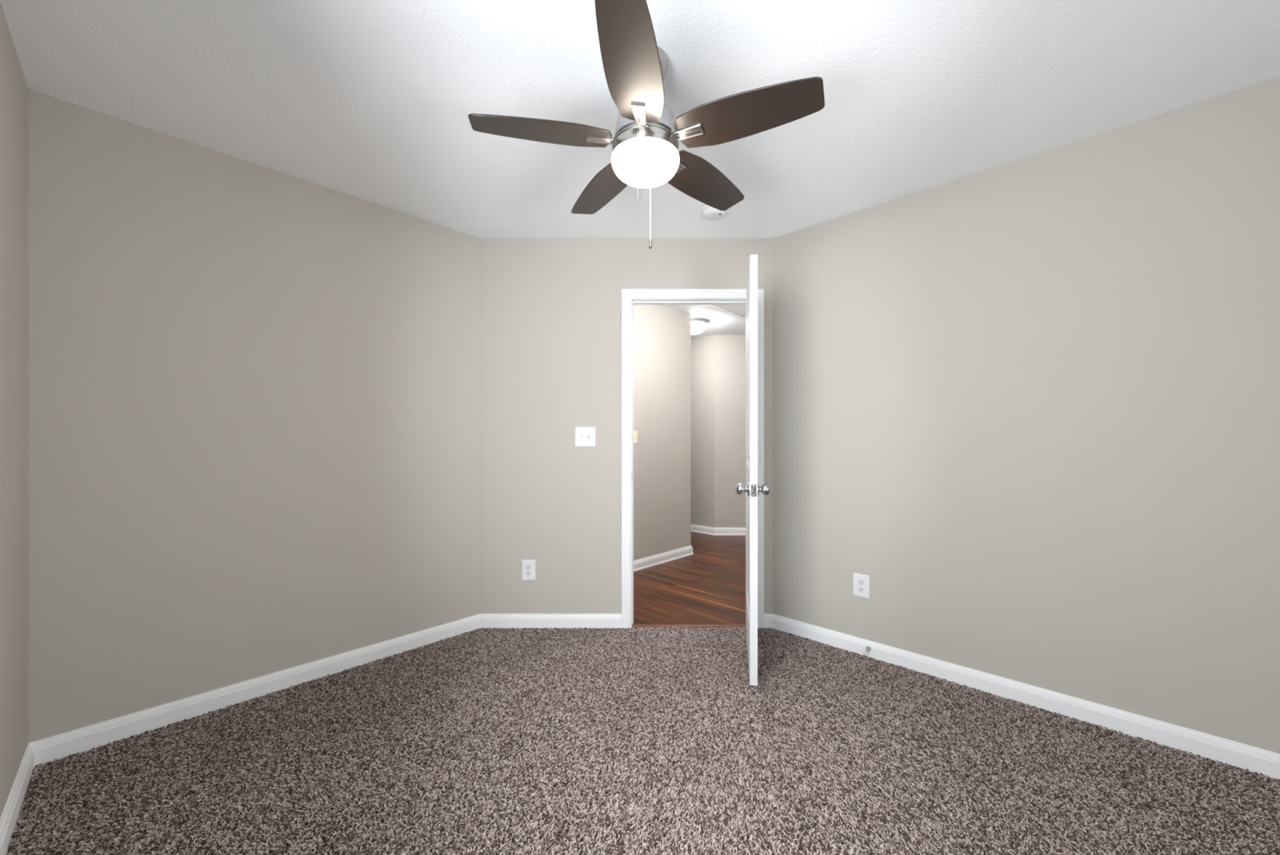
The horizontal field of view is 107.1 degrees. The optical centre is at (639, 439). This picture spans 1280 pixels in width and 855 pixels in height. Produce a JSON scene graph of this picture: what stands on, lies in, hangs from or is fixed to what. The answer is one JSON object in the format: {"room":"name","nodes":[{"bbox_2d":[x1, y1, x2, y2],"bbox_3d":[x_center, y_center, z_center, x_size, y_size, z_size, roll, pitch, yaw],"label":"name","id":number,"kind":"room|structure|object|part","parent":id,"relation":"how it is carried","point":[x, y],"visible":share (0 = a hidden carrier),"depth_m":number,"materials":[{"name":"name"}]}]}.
{"room":"empty bedroom","nodes":[
{"label":"empty bedroom","id":0,"kind":"room"},
{"bbox_2d":[0,1,28,817],"bbox_3d":[-1.022,0.013,0.501,3.613,2.553,0.120,0,0,43],"label":"wall","id":1,"kind":"structure","parent":0,"point":[14,90],"depth_m":1.50,"materials":[{"name":"grey paint"}]},
{"bbox_2d":[0,742,34,854],"bbox_3d":[-0.976,1.142,0.550,3.373,0.096,0.014,0,0,43],"label":"baseboard","id":2,"kind":"structure","parent":1,"relation":"attached to","point":[11,811],"depth_m":1.48,"materials":[{"name":"white paint"}]},
{"bbox_2d":[28,88,479,742],"bbox_3d":[-1.671,0.013,2.354,0.120,2.553,1.916,0,0,44],"label":"wall","id":3,"kind":"structure","parent":0,"point":[254,389],"depth_m":2.09,"materials":[{"name":"grey paint"}]},
{"bbox_2d":[30,613,479,767],"bbox_3d":[-1.599,1.142,2.333,0.014,0.096,1.744,0,0,44],"label":"baseboard","id":4,"kind":"structure","parent":3,"relation":"attached to","point":[85,739],"depth_m":2.09,"materials":[{"name":"white paint"}]},
{"bbox_2d":[480,238,772,613],"bbox_3d":[-0.088,0.013,3.030,1.935,2.553,0.120,0,0,0],"label":"wall","id":5,"kind":"structure","parent":0,"point":[550,308],"depth_m":2.97,"materials":[{"name":"grey paint"}]},
{"bbox_2d":[521,560,535,580],"bbox_3d":[-0.699,0.820,2.966,0.085,0.127,0.009,0,0,0],"label":"wall outlet","id":6,"kind":"object","parent":5,"relation":"attached to","point":[528,566],"visible":1,"depth_m":2.96,"materials":[{"name":"white plastic"}]},
{"bbox_2d":[525,570,531,575],"bbox_3d":[-0.699,0.840,2.963,0.034,0.028,0.003,0,0,0],"label":"receptacle","id":7,"kind":"object","parent":6,"relation":"attached to","point":[527,572],"depth_m":2.96,"materials":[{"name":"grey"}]},
{"bbox_2d":[525,564,531,568],"bbox_3d":[-0.699,0.800,2.963,0.034,0.028,0.003,0,0,0],"label":"receptacle","id":8,"kind":"object","parent":6,"relation":"attached to","point":[527,566],"depth_m":2.96,"materials":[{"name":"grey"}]},
{"bbox_2d":[480,613,621,629],"bbox_3d":[-0.559,1.142,2.963,0.889,0.096,0.014,0,0,0],"label":"baseboard","id":9,"kind":"structure","parent":5,"relation":"attached to","point":[486,620],"depth_m":2.96,"materials":[{"name":"white paint"}]},
{"bbox_2d":[574,426,595,446],"bbox_3d":[-0.343,-0.016,2.961,0.130,0.126,0.019,0,0,0],"label":"light switch","id":10,"kind":"object","parent":5,"relation":"attached to","point":[584,436],"visible":1,"depth_m":2.96,"materials":[{"name":"white plastic"}]},
{"bbox_2d":[631,624,746,627],"bbox_3d":[0.328,1.180,2.986,0.758,0.018,0.036,0,0,0],"label":"trim","id":11,"kind":"structure","parent":5,"relation":"attached to","point":[633,625],"depth_m":2.97,"materials":[{"name":"brown wood"}]},
{"bbox_2d":[621,288,764,628],"bbox_3d":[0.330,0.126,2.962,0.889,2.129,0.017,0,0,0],"label":"trim","id":12,"kind":"structure","parent":5,"relation":"attached to","point":[627,295],"depth_m":2.96,"materials":[{"name":"white paint"}]},
{"bbox_2d":[734,253,771,685],"bbox_3d":[0.608,0.144,2.594,0.173,2.029,0.768,0,0,11],"label":"door","id":13,"kind":"structure","parent":5,"relation":"in","point":[753,489],"depth_m":2.23,"materials":[{"name":"white paint"}]},
{"bbox_3d":[0.487,0.241,2.298,0.050,0.054,0.054,0,0,11],"label":"knob","id":14,"kind":"part","parent":13,"relation":"part of","materials":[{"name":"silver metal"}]},
{"bbox_3d":[0.536,0.241,2.227,0.025,0.057,0.003,0,0,11],"label":"latch plate","id":15,"kind":"part","parent":13,"relation":"part of","materials":[{"name":"silver metal"}]},
{"bbox_3d":[0.608,0.241,2.274,0.050,0.054,0.054,0,0,11],"label":"knob","id":16,"kind":"part","parent":13,"relation":"part of","materials":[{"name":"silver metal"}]},
{"bbox_2d":[764,613,772,628],"bbox_3d":[0.803,1.142,2.963,0.058,0.096,0.014,0,0,0],"label":"baseboard","id":17,"kind":"structure","parent":5,"relation":"attached to","point":[767,617],"depth_m":2.96,"materials":[{"name":"white paint"}]},
{"bbox_2d":[0,0,1279,338],"bbox_3d":[0.660,-1.324,4.161,6.206,0.122,7.746,0,0,43],"label":"ceiling","id":18,"kind":"structure","parent":0,"point":[371,100],"depth_m":1.68,"materials":[{"name":"white paint"}]},
{"bbox_2d":[467,0,824,248],"bbox_3d":[0.002,-0.976,1.560,1.080,0.575,1.068,0,0,0],"label":"ceiling fan","id":19,"kind":"object","parent":18,"relation":"hanging from","point":[645,153],"visible":1,"depth_m":1.48,"materials":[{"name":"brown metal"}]},
{"bbox_3d":[-0.312,-0.990,1.520,0.445,0.006,0.163,0,11,-11],"label":"fan blade","id":20,"kind":"part","parent":19,"relation":"part of","materials":[{"name":"brown wood"}]},
{"bbox_3d":[-0.146,-0.990,1.878,0.163,0.006,0.445,-13,6,-29],"label":"fan blade","id":21,"kind":"part","parent":19,"relation":"part of","materials":[{"name":"brown wood"}]},
{"bbox_3d":[-0.022,-0.990,1.251,0.163,0.006,0.445,11,1,7],"label":"fan blade","id":22,"kind":"part","parent":19,"relation":"part of","materials":[{"name":"brown wood"}]},
{"bbox_3d":[-0.007,-0.851,1.468,0.003,0.233,0.003,0,0,0],"label":"pull chain","id":23,"kind":"part","parent":19,"relation":"part of","materials":[{"name":"silver metal"}]},
{"bbox_3d":[0.018,-0.904,1.585,0.227,0.074,0.227,0,0,0],"label":"lamp shade","id":24,"kind":"part","parent":19,"relation":"part of","materials":[{"name":"white glass"}]},
{"bbox_3d":[0.037,-0.844,1.703,0.003,0.232,0.003,0,0,0],"label":"pull chain","id":25,"kind":"part","parent":19,"relation":"part of","materials":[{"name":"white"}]},
{"bbox_3d":[0.246,-0.990,1.831,0.163,0.006,0.445,-15,-10,42],"label":"fan blade","id":26,"kind":"part","parent":19,"relation":"part of","materials":[{"name":"brown wood"}]},
{"bbox_3d":[0.323,-0.990,1.444,0.445,0.006,0.163,0,-11,25],"label":"fan blade","id":27,"kind":"part","parent":19,"relation":"part of","materials":[{"name":"brown wood"}]},
{"bbox_2d":[690,318,707,335],"bbox_3d":[0.585,-1.208,5.150,0.304,0.154,0.304,0,0,0],"label":"ceiling light","id":28,"kind":"object","parent":18,"relation":"attached to","point":[698,326],"visible":0.69,"depth_m":5.05,"materials":[{"name":"white glass"}]},
{"bbox_2d":[701,204,727,220],"bbox_3d":[0.408,-1.242,2.605,0.143,0.041,0.143,0,0,0],"label":"smoke detector","id":29,"kind":"object","parent":18,"relation":"attached to","point":[710,213],"visible":0.82,"depth_m":2.58,"materials":[{"name":"white plastic"}]},
{"bbox_2d":[701,304,746,320],"bbox_3d":[1.014,-1.277,4.413,0.720,0.016,1.400,0,0,43],"label":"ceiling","id":30,"kind":"structure","parent":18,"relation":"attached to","point":[739,311],"depth_m":4.64,"materials":[{"name":"white paint"}]},
{"bbox_3d":[1.014,-1.281,4.413,0.602,0.007,1.282,0,0,43],"label":"hatch panel","id":31,"kind":"part","parent":30,"relation":"part of","materials":[{"name":"white paint"}]},
{"bbox_2d":[8,531,1274,854],"bbox_3d":[0.464,1.234,2.978,4.528,0.111,7.066,0,0,15],"label":"floor","id":32,"kind":"structure","parent":0,"point":[707,586],"depth_m":3.70,"materials":[{"name":"brown wood"}]},
{"bbox_2d":[4,626,1279,854],"label":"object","id":33,"kind":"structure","parent":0,"point":[1236,802],"depth_m":1.69,"materials":[{"name":"brown carpet"}]},
{"bbox_2d":[633,304,690,560],"bbox_3d":[-0.388,-0.003,3.976,0.120,2.564,2.518,0,0,43],"label":"wall","id":34,"kind":"structure","parent":0,"point":[661,333],"depth_m":4.51,"materials":[{"name":"grey paint"}]},
{"bbox_2d":[633,430,637,443],"bbox_3d":[-0.045,-0.020,4.238,0.019,0.117,0.072,0,0,43],"label":"light switch","id":35,"kind":"object","parent":34,"relation":"attached to","point":[635,432],"visible":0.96,"depth_m":4.25,"materials":[{"name":"beige plastic"}]},
{"bbox_2d":[633,545,693,571],"bbox_3d":[-0.297,1.133,3.970,0.021,0.092,2.444,0,0,43],"label":"baseboard","id":36,"kind":"structure","parent":34,"relation":"attached to","point":[651,561],"depth_m":4.50,"materials":[{"name":"white paint"}]},
{"bbox_2d":[690,334,714,527],"bbox_3d":[0.463,-0.003,6.342,1.361,2.564,0.120,0,0,43],"label":"wall","id":37,"kind":"structure","parent":0,"point":[702,348],"depth_m":5.95,"materials":[{"name":"grey paint"}]},
{"bbox_2d":[690,524,714,535],"bbox_3d":[0.418,1.133,6.288,1.370,0.092,0.021,0,0,43],"label":"baseboard","id":38,"kind":"structure","parent":37,"relation":"attached to","point":[695,528],"depth_m":5.94,"materials":[{"name":"white paint"}]},
{"bbox_2d":[714,334,746,527],"bbox_3d":[2.289,-0.003,5.890,2.746,2.564,0.120,0,0,0],"label":"wall","id":39,"kind":"structure","parent":0,"point":[730,350],"depth_m":5.83,"materials":[{"name":"grey paint"}]},
{"bbox_2d":[714,527,746,535],"bbox_3d":[2.225,1.133,5.819,2.634,0.092,0.021,0,0,0],"label":"baseboard","id":40,"kind":"structure","parent":39,"relation":"attached to","point":[717,531],"depth_m":5.82,"materials":[{"name":"white paint"}]},
{"bbox_2d":[772,76,1279,753],"bbox_3d":[1.639,0.013,2.287,2.207,2.553,0.120,0,0,43],"label":"wall","id":41,"kind":"structure","parent":0,"point":[1033,401],"depth_m":2.04,"materials":[{"name":"grey paint"}]},
{"bbox_2d":[853,572,869,599],"bbox_3d":[1.215,0.805,2.601,0.085,0.127,0.009,0,0,43],"label":"wall outlet","id":42,"kind":"object","parent":41,"relation":"attached to","point":[860,581],"visible":1,"depth_m":2.60,"materials":[{"name":"white plastic"}]},
{"bbox_2d":[857,579,864,585],"bbox_3d":[1.213,0.785,2.599,0.034,0.028,0.003,0,0,43],"label":"receptacle","id":43,"kind":"object","parent":42,"relation":"attached to","point":[860,582],"depth_m":2.60,"materials":[{"name":"grey plastic"}]},
{"bbox_2d":[857,586,864,592],"bbox_3d":[1.213,0.825,2.599,0.034,0.028,0.003,0,0,43],"label":"receptacle","id":44,"kind":"object","parent":42,"relation":"attached to","point":[860,588],"depth_m":2.60,"materials":[{"name":"grey plastic"}]},
{"bbox_2d":[862,645,871,653],"bbox_3d":[1.213,1.134,2.538,0.025,0.025,0.074,0,0,44],"label":"door stop","id":45,"kind":"object","parent":41,"relation":"attached to","point":[868,648],"visible":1,"depth_m":2.55,"materials":[{"name":"silver metal"}]},
{"bbox_2d":[772,613,1279,778],"bbox_3d":[1.567,1.142,2.263,2.039,0.096,0.014,0,0,43],"label":"baseboard","id":46,"kind":"structure","parent":41,"relation":"attached to","point":[1267,762],"depth_m":2.03,"materials":[{"name":"white paint"}]}
]}

